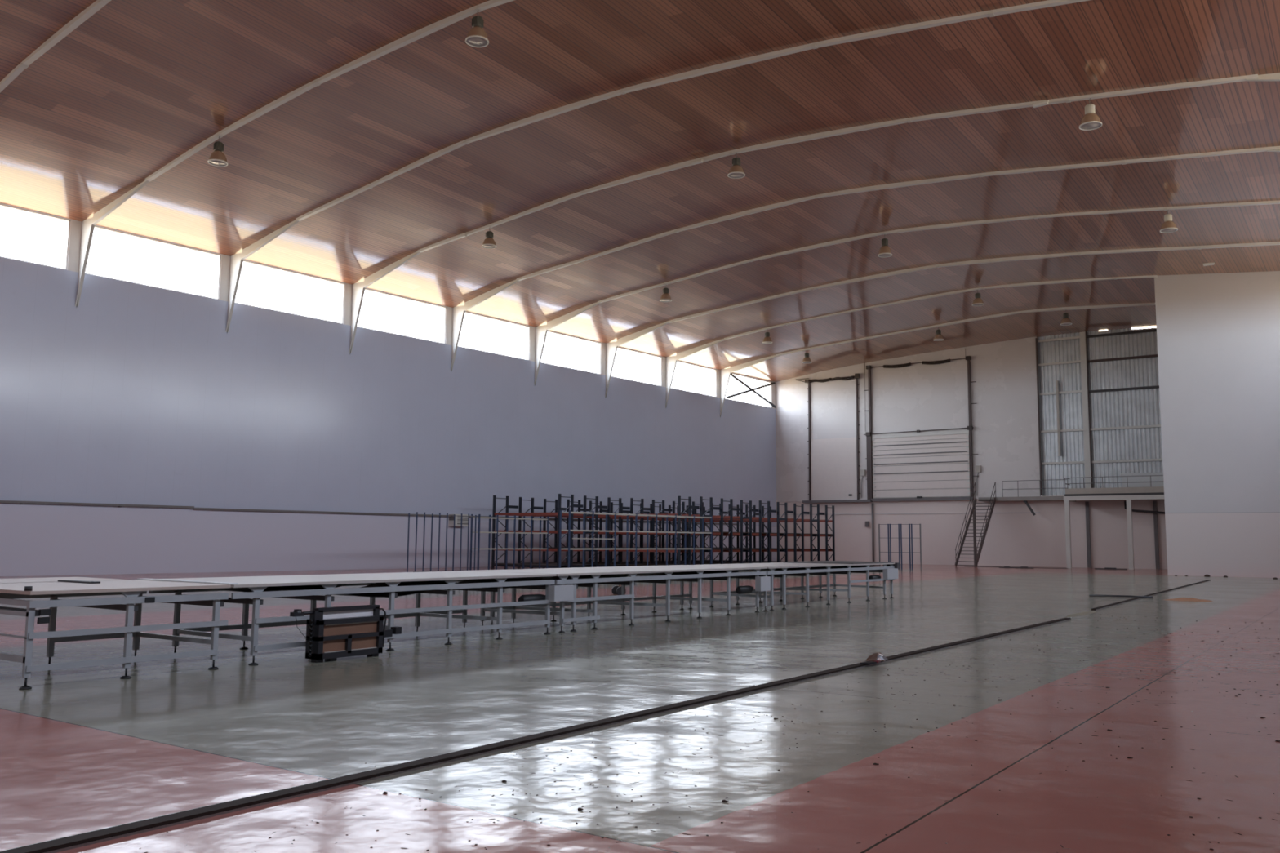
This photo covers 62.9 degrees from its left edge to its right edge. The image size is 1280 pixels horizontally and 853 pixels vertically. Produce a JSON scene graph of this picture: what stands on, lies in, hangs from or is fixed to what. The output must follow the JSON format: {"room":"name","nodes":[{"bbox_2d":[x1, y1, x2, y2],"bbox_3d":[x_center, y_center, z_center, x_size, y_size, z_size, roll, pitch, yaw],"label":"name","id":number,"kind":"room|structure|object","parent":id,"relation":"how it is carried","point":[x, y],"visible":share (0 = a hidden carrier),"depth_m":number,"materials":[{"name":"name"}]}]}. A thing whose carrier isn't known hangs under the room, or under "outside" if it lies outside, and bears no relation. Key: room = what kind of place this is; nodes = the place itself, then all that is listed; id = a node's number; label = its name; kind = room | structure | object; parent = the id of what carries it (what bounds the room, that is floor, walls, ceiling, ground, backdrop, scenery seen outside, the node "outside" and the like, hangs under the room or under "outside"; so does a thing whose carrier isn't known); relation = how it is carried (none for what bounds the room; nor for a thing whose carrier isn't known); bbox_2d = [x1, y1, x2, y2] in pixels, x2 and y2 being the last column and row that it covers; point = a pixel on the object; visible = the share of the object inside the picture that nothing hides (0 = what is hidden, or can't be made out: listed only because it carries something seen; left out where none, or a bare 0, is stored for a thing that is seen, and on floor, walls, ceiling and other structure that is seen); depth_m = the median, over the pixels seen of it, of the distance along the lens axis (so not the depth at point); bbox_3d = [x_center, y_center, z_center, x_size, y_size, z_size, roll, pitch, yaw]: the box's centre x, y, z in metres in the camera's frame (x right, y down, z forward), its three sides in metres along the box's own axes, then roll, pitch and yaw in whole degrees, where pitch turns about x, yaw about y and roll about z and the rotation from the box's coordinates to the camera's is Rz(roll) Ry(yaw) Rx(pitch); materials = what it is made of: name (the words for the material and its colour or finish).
{"room":"factory hall","nodes":[
{"label":"factory hall","id":0,"kind":"room"},
{"bbox_2d":[0,257,776,576],"bbox_3d":[-16.569,0.632,46.993,0.399,11.730,86.477,-4,-8,39],"label":"wall","id":1,"kind":"structure","parent":0,"point":[135,393],"depth_m":47.59,"materials":[{"name":"paint"}]},
{"bbox_2d":[0,203,70,270],"bbox_3d":[-23.974,-7.285,38.373,0.150,2.020,5.700,-4,-8,39],"label":"window","id":2,"kind":"structure","parent":1,"relation":"in","point":[68,220],"depth_m":40.20,"materials":[{"name":"white metal"}]},
{"bbox_2d":[0,0,111,92],"bbox_3d":[-7.955,-9.451,23.618,43.574,6.274,0.200,-4,-8,35],"label":"frame","id":3,"kind":"object","parent":1,"relation":"attached to","point":[97,5],"visible":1,"depth_m":30.07,"materials":[{"name":"grey paint"}]},
{"bbox_2d":[66,219,82,272],"bbox_3d":[-22.039,-7.006,40.786,0.230,2.020,0.535,-4,-8,39],"label":"trim","id":4,"kind":"structure","parent":1,"relation":"attached to","point":[75,232],"depth_m":40.67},
{"bbox_2d":[84,225,221,299],"bbox_3d":[-20.072,-6.726,43.206,0.150,2.020,5.750,-4,-8,39],"label":"window","id":5,"kind":"structure","parent":1,"relation":"in","point":[219,255],"depth_m":43.84,"materials":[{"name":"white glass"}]},
{"bbox_2d":[218,254,231,302],"bbox_3d":[-18.122,-6.445,45.638,0.230,2.020,0.535,-4,-8,39],"label":"trim","id":6,"kind":"structure","parent":1,"relation":"attached to","point":[225,260],"depth_m":45.53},
{"bbox_2d":[235,259,344,324],"bbox_3d":[-16.123,-6.160,48.097,0.150,2.020,5.850,-4,-8,39],"label":"window","id":7,"kind":"structure","parent":1,"relation":"in","point":[244,260],"depth_m":48.92,"materials":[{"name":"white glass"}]},
{"bbox_2d":[75,0,514,308],"bbox_3d":[-4.225,-8.785,28.530,43.194,6.074,0.200,-4,-8,35],"label":"frame","id":8,"kind":"object","parent":1,"relation":"attached to","point":[88,224],"visible":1,"depth_m":34.42,"materials":[{"name":"grey paint"}]},
{"bbox_2d":[342,283,352,325],"bbox_3d":[-14.141,-5.875,50.568,0.230,2.020,0.535,-4,-8,39],"label":"trim","id":9,"kind":"structure","parent":1,"relation":"attached to","point":[348,287],"depth_m":50.46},
{"bbox_2d":[0,500,737,524],"bbox_3d":[-18.031,3.488,44.425,0.172,0.135,80.188,-4,-8,39],"label":"pipe rail","id":10,"kind":"object","parent":1,"relation":"attached to","point":[1,501],"visible":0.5,"depth_m":44.76,"materials":[{"name":"grey metal"}]},
{"bbox_2d":[0,202,775,382],"bbox_3d":[-16.500,-7.505,47.879,0.399,0.600,86.477,-4,-8,39],"label":"trim","id":11,"kind":"structure","parent":1,"relation":"attached to","point":[0,202],"depth_m":49.59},
{"bbox_2d":[357,288,446,343],"bbox_3d":[-12.143,-5.590,53.028,0.150,2.020,5.850,-4,-8,39],"label":"window","id":12,"kind":"structure","parent":1,"relation":"in","point":[366,289],"depth_m":54.07,"materials":[{"name":"white metal"}]},
{"bbox_2d":[444,306,453,345],"bbox_3d":[-10.161,-5.304,55.498,0.230,2.020,0.535,-4,-8,39],"label":"trim","id":13,"kind":"structure","parent":1,"relation":"attached to","point":[449,316],"depth_m":55.39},
{"bbox_2d":[448,514,468,526],"bbox_3d":[-9.484,4.911,54.750,0.470,0.620,1.020,-4,-8,39],"label":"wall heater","id":14,"kind":"object","parent":1,"relation":"attached to","point":[458,517],"visible":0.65,"depth_m":54.48,"materials":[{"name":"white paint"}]},
{"bbox_2d":[457,311,529,360],"bbox_3d":[-8.194,-5.024,57.919,0.150,2.020,5.750,-4,-8,39],"label":"window","id":15,"kind":"structure","parent":1,"relation":"in","point":[468,313],"depth_m":59.06,"materials":[{"name":"white metal"}]},
{"bbox_2d":[526,326,535,361],"bbox_3d":[-6.243,-4.743,60.351,0.230,2.020,0.535,-4,-8,39],"label":"trim","id":16,"kind":"structure","parent":1,"relation":"attached to","point":[532,330],"depth_m":60.24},
{"bbox_2d":[540,330,601,374],"bbox_3d":[-4.276,-4.463,62.771,0.150,2.020,5.750,-4,-8,39],"label":"window","id":17,"kind":"structure","parent":1,"relation":"in","point":[550,331],"depth_m":64.17,"materials":[{"name":"white metal"}]},
{"bbox_2d":[598,342,606,375],"bbox_3d":[-2.325,-4.182,65.203,0.230,2.020,0.535,-4,-8,39],"label":"trim","id":18,"kind":"structure","parent":1,"relation":"attached to","point":[603,345],"depth_m":65.07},
{"bbox_2d":[611,346,662,386],"bbox_3d":[-0.390,-3.906,67.585,0.150,2.020,5.650,-4,-8,39],"label":"window","id":19,"kind":"structure","parent":1,"relation":"in","point":[660,357],"depth_m":68.92,"materials":[{"name":"white metal"}]},
{"bbox_2d":[225,0,1088,333],"bbox_3d":[-0.465,-8.113,33.481,42.810,5.874,0.200,-4,-8,35],"label":"roof beam","id":20,"kind":"structure","parent":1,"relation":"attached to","point":[237,260],"depth_m":33.78,"materials":[{"name":"metal"}]},
{"bbox_2d":[658,356,666,386],"bbox_3d":[1.530,-3.629,69.978,0.230,2.020,0.535,-4,-8,39],"label":"trim","id":21,"kind":"structure","parent":1,"relation":"attached to","point":[663,358],"depth_m":69.86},
{"bbox_2d":[671,360,715,396],"bbox_3d":[3.544,-3.342,72.457,0.150,2.020,5.900,-4,-8,39],"label":"window","id":22,"kind":"structure","parent":1,"relation":"in","point":[714,370],"depth_m":73.79,"materials":[{"name":"white metal"}]},
{"bbox_2d":[715,368,719,397],"bbox_3d":[5.541,-3.054,74.947,0.230,2.020,0.535,-4,-8,39],"label":"trim","id":23,"kind":"structure","parent":1,"relation":"attached to","point":[717,371],"depth_m":74.81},
{"bbox_2d":[724,373,771,408],"bbox_3d":[7.872,-2.722,77.818,0.150,2.020,6.912,-4,-8,39],"label":"window","id":24,"kind":"structure","parent":1,"relation":"in","point":[770,386],"depth_m":79.57,"materials":[{"name":"white metal"}]},
{"bbox_2d":[725,373,776,408],"bbox_3d":[8.338,-2.715,77.984,0.240,2.014,6.563,-4,-8,39],"label":"brace","id":25,"kind":"object","parent":24,"relation":"attached to","point":[750,389],"depth_m":77.77,"materials":[{"name":"metal"}]},
{"bbox_2d":[762,332,772,343],"bbox_3d":[8.010,-5.692,65.808,0.648,0.874,0.648,-4,-8,35],"label":"lamp","id":26,"kind":"object","parent":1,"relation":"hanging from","point":[766,340],"visible":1,"depth_m":65.66,"materials":[{"name":"grey metal"}]},
{"bbox_2d":[771,382,775,408],"bbox_3d":[10.205,-2.386,80.723,0.230,2.020,0.635,-4,-8,39],"label":"trim","id":27,"kind":"structure","parent":1,"relation":"attached to","point":[773,386],"depth_m":80.65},
{"bbox_2d":[349,72,1279,353],"bbox_3d":[3.355,-7.473,38.517,42.420,5.754,0.200,-4,-8,35],"label":"roof beam","id":28,"kind":"structure","parent":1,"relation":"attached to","point":[358,288],"depth_m":37.45,"materials":[{"name":"metal"}]},
{"bbox_2d":[450,146,1279,370],"bbox_3d":[7.177,-6.906,43.561,42.030,5.784,0.200,-4,-8,35],"label":"frame","id":29,"kind":"object","parent":1,"relation":"attached to","point":[459,312],"visible":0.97,"depth_m":43.69,"materials":[{"name":"grey paint"}]},
{"bbox_2d":[533,200,1279,385],"bbox_3d":[10.937,-6.300,48.519,41.647,5.714,0.200,-4,-8,35],"label":"frame","id":30,"kind":"object","parent":1,"relation":"attached to","point":[541,331],"visible":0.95,"depth_m":49.59,"materials":[{"name":"grey paint"}]},
{"bbox_2d":[665,275,1157,408],"bbox_3d":[13.965,-4.779,61.471,30.031,5.544,0.200,-4,-8,35],"label":"frame","id":31,"kind":"object","parent":1,"relation":"attached to","point":[671,361],"visible":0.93,"depth_m":62.81,"materials":[{"name":"grey paint"}]},
{"bbox_2d":[720,302,1155,417],"bbox_3d":[17.815,-4.089,66.542,29.638,5.334,0.200,-4,-8,35],"label":"frame","id":32,"kind":"object","parent":1,"relation":"attached to","point":[725,374],"visible":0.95,"depth_m":68.09,"materials":[{"name":"grey paint"}]},
{"bbox_2d":[933,327,943,341],"bbox_3d":[18.844,-5.880,66.017,0.648,0.874,0.648,-4,-8,35],"label":"lamp","id":33,"kind":"object","parent":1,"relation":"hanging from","point":[938,337],"visible":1,"depth_m":65.87,"materials":[{"name":"beige metal"}]},
{"bbox_2d":[604,241,1279,396],"bbox_3d":[14.697,-5.608,53.469,41.263,5.474,0.200,-4,-8,35],"label":"frame","id":34,"kind":"object","parent":1,"relation":"attached to","point":[611,347],"visible":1,"depth_m":54.47,"materials":[{"name":"grey paint"}]},
{"bbox_2d":[0,0,1279,382],"bbox_3d":[0.142,-9.665,36.425,45.516,3.214,86.490,-4,-8,35],"label":"ceiling","id":35,"kind":"structure","parent":0,"point":[137,85],"depth_m":37.22,"materials":[{"name":"wood"}]},
{"bbox_2d":[207,136,227,166],"bbox_3d":[-14.454,-9.499,35.879,0.648,0.968,0.648,-4,-8,35],"label":"lamp","id":36,"kind":"object","parent":35,"relation":"hanging from","point":[217,157],"visible":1,"depth_m":35.74,"materials":[{"name":"grey metal"}]},
{"bbox_2d":[465,10,488,47],"bbox_3d":[-4.501,-11.105,28.992,0.648,0.933,0.648,-4,-8,35],"label":"lamp","id":37,"kind":"object","parent":35,"relation":"hanging from","point":[477,37],"visible":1,"depth_m":28.85,"materials":[{"name":"grey metal"}]},
{"bbox_2d":[481,230,497,248],"bbox_3d":[-6.567,-8.283,45.660,0.648,0.874,0.648,-4,-8,35],"label":"lamp","id":38,"kind":"object","parent":35,"relation":"hanging from","point":[488,242],"visible":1,"depth_m":45.51,"materials":[{"name":"grey metal"}]},
{"bbox_2d":[659,288,671,302],"bbox_3d":[1.373,-7.098,55.407,0.648,0.896,0.648,-4,-8,35],"label":"lamp","id":39,"kind":"object","parent":35,"relation":"hanging from","point":[665,297],"visible":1,"depth_m":55.24,"materials":[{"name":"grey metal"}]},
{"bbox_2d":[727,152,745,178],"bbox_3d":[3.559,-9.688,38.627,0.648,0.874,0.648,-4,-8,35],"label":"lamp","id":40,"kind":"object","parent":35,"relation":"hanging from","point":[736,171],"visible":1,"depth_m":38.49,"materials":[{"name":"grey metal"}]},
{"bbox_2d":[878,234,892,257],"bbox_3d":[11.347,-8.430,48.473,0.648,1.046,0.648,-4,-8,35],"label":"lamp","id":41,"kind":"object","parent":35,"relation":"hanging from","point":[885,251],"visible":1,"depth_m":48.32,"materials":[{"name":"grey metal"}]},
{"bbox_2d":[972,290,984,306],"bbox_3d":[18.825,-7.202,58.296,0.648,0.874,0.648,-4,-8,35],"label":"lamp","id":42,"kind":"object","parent":35,"relation":"hanging from","point":[978,301],"visible":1,"depth_m":58.16,"materials":[{"name":"grey metal"}]},
{"bbox_2d":[1031,99,1048,107],"bbox_3d":[12.320,-9.926,32.183,0.480,0.110,0.140,-4,-8,35],"label":"emergency light","id":43,"kind":"object","parent":35,"relation":"attached to","point":[1046,102],"visible":1,"depth_m":32.13,"materials":[{"name":"white paint"}]},
{"bbox_2d":[1060,310,1071,325],"bbox_3d":[25.093,-6.445,61.642,0.648,0.874,0.648,-4,-8,35],"label":"lamp","id":44,"kind":"object","parent":35,"relation":"hanging from","point":[1065,321],"visible":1,"depth_m":61.50,"materials":[{"name":"beige metal"}]},
{"bbox_2d":[1079,97,1102,130],"bbox_3d":[13.550,-9.462,31.502,0.648,0.874,0.648,-4,-8,35],"label":"lamp","id":45,"kind":"object","parent":35,"relation":"hanging from","point":[1091,120],"visible":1,"depth_m":31.37,"materials":[{"name":"grey metal"}]},
{"bbox_2d":[1160,208,1177,232],"bbox_3d":[21.000,-8.211,41.590,0.648,0.874,0.648,-4,-8,35],"label":"lamp","id":46,"kind":"object","parent":35,"relation":"hanging from","point":[1168,226],"visible":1,"depth_m":41.46,"materials":[{"name":"beige metal"}]},
{"bbox_2d":[0,564,1279,852],"bbox_3d":[0.224,5.430,34.633,48.000,0.300,87.490,-4,-8,35],"label":"floor","id":47,"kind":"structure","parent":0,"point":[83,749],"depth_m":8.42,"materials":[{"name":"paint"}]},
{"bbox_2d":[0,577,231,689],"bbox_3d":[-6.753,2.268,12.102,3.420,0.995,2.220,-4,-8,35],"label":"table","id":48,"kind":"object","parent":47,"relation":"on","point":[11,589],"visible":1,"depth_m":11.30,"materials":[{"name":"metal"}]},
{"bbox_2d":[57,579,100,583],"bbox_3d":[-6.610,1.828,12.322,0.750,0.020,0.120,-4,-8,35],"label":"batten","id":49,"kind":"object","parent":48,"relation":"on","point":[60,580],"visible":1,"depth_m":12.23,"materials":[{"name":"metal"}]},
{"bbox_2d":[289,604,401,662],"bbox_3d":[-3.650,2.575,13.091,0.240,0.650,1.720,-4,-8,35],"label":"tool cart","id":50,"kind":"object","parent":47,"relation":"on","point":[332,633],"visible":1,"depth_m":12.94,"materials":[{"name":"black metal"}]},
{"bbox_2d":[137,570,573,665],"bbox_3d":[-3.753,2.639,15.128,2.205,0.962,6.160,-4,-8,35],"label":"table","id":51,"kind":"object","parent":47,"relation":"on","point":[390,585],"visible":0.74,"depth_m":14.40,"materials":[{"name":"metal"}]},
{"bbox_2d":[406,511,476,572],"bbox_3d":[-8.612,5.089,45.684,0.121,2.620,3.820,-4,-8,39],"label":"frame","id":52,"kind":"object","parent":47,"relation":"on","point":[409,514],"visible":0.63,"depth_m":45.57,"materials":[{"name":"grey metal"}]},
{"bbox_2d":[469,514,548,570],"bbox_3d":[-6.086,5.494,49.211,0.560,2.620,4.540,-4,-8,39],"label":"shelving","id":53,"kind":"object","parent":47,"relation":"on","point":[478,517],"visible":0.91,"depth_m":49.09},
{"bbox_2d":[0,617,1071,852],"bbox_3d":[2.458,2.864,12.401,0.123,0.030,21.100,-4,-8,35],"label":"rail","id":54,"kind":"object","parent":47,"relation":"on","point":[73,842],"visible":1,"depth_m":6.72,"materials":[{"name":"metal"}]},
{"bbox_2d":[490,493,582,568],"bbox_3d":[-5.232,5.374,53.221,4.510,3.740,1.900,-4,-8,35],"label":"rack","id":55,"kind":"object","parent":47,"relation":"on","point":[572,505],"visible":0.83,"depth_m":52.35,"materials":[{"name":"blue metal"}]},
{"bbox_2d":[517,495,607,568],"bbox_3d":[-4.062,5.552,54.674,4.510,3.720,1.900,-4,-8,35],"label":"rack","id":56,"kind":"object","parent":47,"relation":"on","point":[597,507],"visible":0.59,"depth_m":53.66,"materials":[{"name":"blue metal"}]},
{"bbox_2d":[463,564,770,633],"bbox_3d":[-0.161,3.235,20.270,2.305,0.950,7.060,-4,-8,35],"label":"table","id":57,"kind":"object","parent":47,"relation":"on","point":[588,577],"visible":0.89,"depth_m":19.45,"materials":[{"name":"metal"}]},
{"bbox_2d":[609,585,626,595],"bbox_3d":[-0.593,4.276,28.374,0.365,0.620,0.470,3,-7,-20],"label":"hand truck","id":58,"kind":"object","parent":47,"relation":"on","point":[615,590],"visible":0.54,"depth_m":28.37,"materials":[{"name":"black metal"}]},
{"bbox_2d":[542,496,699,567],"bbox_3d":[-1.115,5.609,54.877,8.860,3.700,1.900,-4,-8,35],"label":"rack","id":59,"kind":"object","parent":47,"relation":"on","point":[690,506],"visible":0.56,"depth_m":53.97,"materials":[{"name":"blue metal"}]},
{"bbox_2d":[558,510,712,568],"bbox_3d":[0.087,5.246,46.821,0.560,2.700,10.210,-4,-8,39],"label":"shelving","id":60,"kind":"object","parent":47,"relation":"on","point":[584,513],"visible":0.88,"depth_m":46.21,"materials":[{"name":"metal"}]},
{"bbox_2d":[565,496,719,565],"bbox_3d":[0.055,5.758,56.333,8.860,3.740,1.900,-4,-8,35],"label":"rack","id":61,"kind":"object","parent":47,"relation":"on","point":[711,508],"visible":0.38,"depth_m":55.65,"materials":[{"name":"blue metal"}]},
{"bbox_2d":[588,497,739,564],"bbox_3d":[1.225,5.936,57.785,8.860,3.720,1.900,-4,-8,35],"label":"rack","id":62,"kind":"object","parent":47,"relation":"on","point":[722,517],"visible":0.44,"depth_m":56.91,"materials":[{"name":"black metal"}]},
{"bbox_2d":[609,500,758,564],"bbox_3d":[2.395,6.114,59.237,8.860,3.700,1.900,-4,-8,35],"label":"rack","id":63,"kind":"object","parent":47,"relation":"on","point":[741,517],"visible":0.39,"depth_m":57.78,"materials":[{"name":"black metal"}]},
{"bbox_2d":[632,500,776,564],"bbox_3d":[3.566,6.262,60.693,8.860,3.740,1.900,-4,-8,35],"label":"rack","id":64,"kind":"object","parent":47,"relation":"on","point":[760,518],"visible":0.31,"depth_m":58.29,"materials":[{"name":"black metal"}]},
{"bbox_2d":[139,613,1279,852],"bbox_3d":[5.775,2.835,11.786,7.009,0.010,23.470,-4,-8,38],"label":"litter","id":65,"kind":"object","parent":47,"relation":"on","point":[1100,614],"visible":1,"depth_m":7.57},
{"bbox_2d":[649,502,793,563],"bbox_3d":[4.736,6.440,62.145,8.860,3.720,1.900,-4,-8,35],"label":"rack","id":66,"kind":"object","parent":47,"relation":"on","point":[778,518],"visible":0.43,"depth_m":60.04,"materials":[{"name":"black metal"}]},
{"bbox_2d":[668,503,809,563],"bbox_3d":[5.905,6.618,63.597,8.860,3.700,1.900,-4,-8,35],"label":"rack","id":67,"kind":"object","parent":47,"relation":"on","point":[794,534],"visible":0.38,"depth_m":61.29,"materials":[{"name":"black metal"}]},
{"bbox_2d":[685,503,824,562],"bbox_3d":[7.076,6.766,65.053,8.860,3.740,1.900,-4,-8,35],"label":"rack","id":68,"kind":"object","parent":47,"relation":"on","point":[811,520],"visible":0.4,"depth_m":63.18,"materials":[{"name":"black metal"}]},
{"bbox_2d":[703,505,835,562],"bbox_3d":[8.021,6.908,66.189,8.860,3.720,1.120,-4,-8,35],"label":"rack","id":69,"kind":"object","parent":47,"relation":"on","point":[826,521],"visible":0.38,"depth_m":64.22,"materials":[{"name":"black metal"}]},
{"bbox_2d":[693,560,899,611],"bbox_3d":[4.054,3.897,26.117,2.205,0.970,7.444,-4,-8,35],"label":"table","id":70,"kind":"object","parent":47,"relation":"on","point":[890,569],"visible":0.96,"depth_m":25.91,"materials":[{"name":"metal"}]},
{"bbox_2d":[878,524,921,569],"bbox_3d":[14.660,6.775,59.035,2.476,2.550,0.060,-4,-8,35],"label":"frame","id":71,"kind":"object","parent":47,"relation":"on","point":[889,552],"visible":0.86,"depth_m":58.96,"materials":[{"name":"grey metal"}]},
{"bbox_2d":[955,482,995,567],"bbox_3d":[21.731,6.284,67.897,1.492,5.563,4.604,-4,-8,35],"label":"staircase","id":72,"kind":"structure","parent":47,"relation":"on","point":[976,556],"depth_m":68.13,"materials":[{"name":"metal"}]},
{"bbox_2d":[1084,502,1091,568],"bbox_3d":[28.623,6.909,66.803,0.200,4.200,0.160,-4,-8,35],"label":"wall column","id":73,"kind":"structure","parent":47,"relation":"on","point":[1086,504],"depth_m":66.73,"materials":[{"name":"grey metal"}]},
{"bbox_2d":[1063,475,1164,569],"bbox_3d":[30.279,5.922,64.255,7.440,5.639,2.570,-4,-8,35],"label":"mezzanine","id":74,"kind":"object","parent":47,"relation":"on","point":[1072,495],"visible":0.76,"depth_m":63.91,"materials":[{"name":"metal"}]},
{"bbox_2d":[1120,472,1164,487],"bbox_3d":[31.726,3.460,63.800,4.240,1.260,0.900,-4,-8,35],"label":"railing","id":75,"kind":"object","parent":74,"relation":"on","point":[1146,477],"depth_m":64.02,"materials":[{"name":"white"}]},
{"bbox_2d":[1124,501,1164,514],"bbox_3d":[31.977,5.039,64.056,4.273,1.020,0.140,-4,-8,35],"label":"drain pipe","id":76,"kind":"object","parent":74,"relation":"hanging from","point":[1125,502],"visible":0.55,"depth_m":64.56,"materials":[{"name":"metal"}]},
{"bbox_2d":[1088,594,1152,598],"bbox_3d":[13.652,4.823,29.717,1.654,0.062,0.077,-3,-7,32],"label":"rod","id":77,"kind":"object","parent":47,"relation":"on","point":[1090,595],"visible":1,"depth_m":29.68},
{"bbox_2d":[1090,579,1210,610],"bbox_3d":[17.374,5.379,34.350,0.103,0.030,25.209,-4,-7,34],"label":"rail","id":78,"kind":"object","parent":47,"relation":"on","point":[1177,588],"visible":1,"depth_m":29.32,"materials":[{"name":"metal"}]},
{"bbox_2d":[1152,500,1159,568],"bbox_3d":[31.850,6.689,64.535,0.200,4.200,0.160,-4,-8,35],"label":"wall column","id":79,"kind":"structure","parent":47,"relation":"on","point":[1154,503],"depth_m":64.47,"materials":[{"name":"grey metal"}]},
{"bbox_2d":[1164,597,1212,601],"bbox_3d":[14.892,4.689,28.435,1.221,0.079,0.670,-4,-8,35],"label":"pile","id":80,"kind":"object","parent":47,"relation":"on","point":[1192,599],"visible":1,"depth_m":28.27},
{"bbox_2d":[802,351,811,363],"bbox_3d":[11.354,-4.770,71.211,0.648,0.874,0.648,-4,-8,35],"label":"lamp","id":81,"kind":"object","parent":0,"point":[806,359],"visible":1,"depth_m":71.03,"materials":[{"name":"grey metal"}]},
{"bbox_2d":[775,336,1167,569],"bbox_3d":[27.102,1.552,68.814,40.900,15.358,0.330,-4,-8,35],"label":"wall","id":82,"kind":"structure","parent":0,"point":[915,397],"depth_m":72.33,"materials":[{"name":"paint"}]},
{"bbox_2d":[795,373,872,502],"bbox_3d":[14.268,0.912,77.532,6.007,9.440,0.500,-4,-8,35],"label":"door","id":83,"kind":"structure","parent":82,"relation":"in","point":[835,465],"depth_m":77.39,"materials":[{"name":"white metal"}]},
{"bbox_2d":[865,502,874,561],"bbox_3d":[16.543,7.631,75.309,0.617,4.200,0.170,-4,-8,35],"label":"downpipe","id":84,"kind":"object","parent":82,"relation":"attached to","point":[867,523],"visible":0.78,"depth_m":75.15,"materials":[{"name":"grey metal"}]},
{"bbox_2d":[777,496,1039,515],"bbox_3d":[18.378,5.665,74.293,19.300,1.120,0.070,-4,-8,35],"label":"trim","id":85,"kind":"structure","parent":82,"relation":"attached to","point":[997,496],"depth_m":74.95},
{"bbox_2d":[863,355,978,502],"bbox_3d":[19.655,-0.013,73.872,8.200,10.500,0.400,-4,-8,35],"label":"door","id":86,"kind":"structure","parent":82,"relation":"in","point":[908,466],"depth_m":73.62,"materials":[{"name":"grey metal"}]},
{"bbox_2d":[977,479,1067,515],"bbox_3d":[25.314,4.727,68.881,5.750,2.304,0.990,-4,-8,35],"label":"walkway","id":87,"kind":"object","parent":82,"relation":"attached to","point":[1025,499],"visible":0.91,"depth_m":68.41,"materials":[{"name":"grey metal"}]},
{"bbox_2d":[1035,337,1042,495],"bbox_3d":[26.426,-0.684,69.304,0.090,10.500,0.110,-4,-8,35],"label":"steel post","id":88,"kind":"object","parent":82,"relation":"attached to","point":[1036,339],"visible":0.93,"depth_m":69.27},
{"bbox_2d":[1080,331,1093,488],"bbox_3d":[28.883,-0.898,67.700,0.400,10.620,0.180,-4,-8,35],"label":"steel column","id":89,"kind":"structure","parent":82,"relation":"on","point":[1083,340],"depth_m":67.65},
{"bbox_2d":[1037,336,1079,342],"bbox_3d":[27.696,-5.769,69.165,2.680,0.150,0.080,-4,-8,35],"label":"steel girt","id":90,"kind":"object","parent":89,"relation":"attached to","point":[1072,337],"visible":1,"depth_m":69.12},
{"bbox_2d":[1038,360,1080,366],"bbox_3d":[27.682,-4.178,68.992,2.680,0.150,0.080,-4,-8,35],"label":"steel girt","id":91,"kind":"object","parent":89,"relation":"attached to","point":[1077,361],"visible":1,"depth_m":68.95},
{"bbox_2d":[1039,390,1081,395],"bbox_3d":[27.665,-2.220,68.778,2.680,0.150,0.080,-4,-8,35],"label":"steel girt","id":92,"kind":"object","parent":89,"relation":"attached to","point":[1074,391],"visible":1,"depth_m":68.71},
{"bbox_2d":[1040,428,1083,432],"bbox_3d":[27.644,0.276,68.507,2.680,0.150,0.080,-4,-8,35],"label":"steel girt","id":93,"kind":"object","parent":89,"relation":"attached to","point":[1073,429],"visible":1,"depth_m":68.42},
{"bbox_2d":[1041,461,1084,465],"bbox_3d":[27.626,2.383,68.278,2.680,0.150,0.080,-4,-8,35],"label":"steel girt","id":94,"kind":"object","parent":89,"relation":"attached to","point":[1069,462],"visible":1,"depth_m":68.24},
{"bbox_2d":[1086,328,1156,337],"bbox_3d":[31.739,-6.023,66.321,6.420,0.150,0.080,-4,-8,35],"label":"steel girt","id":95,"kind":"object","parent":89,"relation":"attached to","point":[1149,330],"visible":0.64,"depth_m":66.92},
{"bbox_2d":[1087,354,1157,362],"bbox_3d":[31.725,-4.403,66.144,6.420,0.150,0.080,-4,-8,35],"label":"steel girt","id":96,"kind":"object","parent":89,"relation":"attached to","point":[1153,355],"visible":0.64,"depth_m":66.75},
{"bbox_2d":[1088,385,1159,392],"bbox_3d":[31.709,-2.435,65.930,6.420,0.150,0.080,-4,-8,35],"label":"steel girt","id":97,"kind":"object","parent":89,"relation":"attached to","point":[1156,386],"visible":0.64,"depth_m":66.52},
{"bbox_2d":[1090,424,1160,431],"bbox_3d":[31.688,0.011,65.664,6.420,0.150,0.080,-4,-8,35],"label":"steel girt","id":98,"kind":"object","parent":89,"relation":"attached to","point":[1156,425],"visible":0.64,"depth_m":66.26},
{"bbox_2d":[1091,458,1162,463],"bbox_3d":[31.670,2.108,65.436,6.420,0.150,0.080,-4,-8,35],"label":"steel girt","id":99,"kind":"object","parent":89,"relation":"attached to","point":[1141,460],"visible":0.64,"depth_m":66.04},
{"bbox_2d":[1037,327,1163,496],"bbox_3d":[31.565,-1.069,66.020,12.210,10.742,0.074,-4,-8,35],"label":"cladding","id":100,"kind":"object","parent":82,"relation":"attached to","point":[1135,407],"visible":0.37,"depth_m":67.32,"materials":[{"name":"metal"}]},
{"bbox_2d":[1055,380,1061,456],"bbox_3d":[27.438,-0.548,68.625,0.140,5.000,0.080,-4,-8,35],"label":"light strip","id":101,"kind":"object","parent":100,"relation":"attached to","point":[1056,381],"visible":1,"depth_m":68.60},
{"bbox_2d":[1154,271,1279,577],"bbox_3d":[34.651,0.100,54.831,11.150,15.350,13.990,-4,-8,35],"label":"wall partition","id":102,"kind":"structure","parent":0,"point":[1218,335],"depth_m":50.81,"materials":[{"name":"paint"}]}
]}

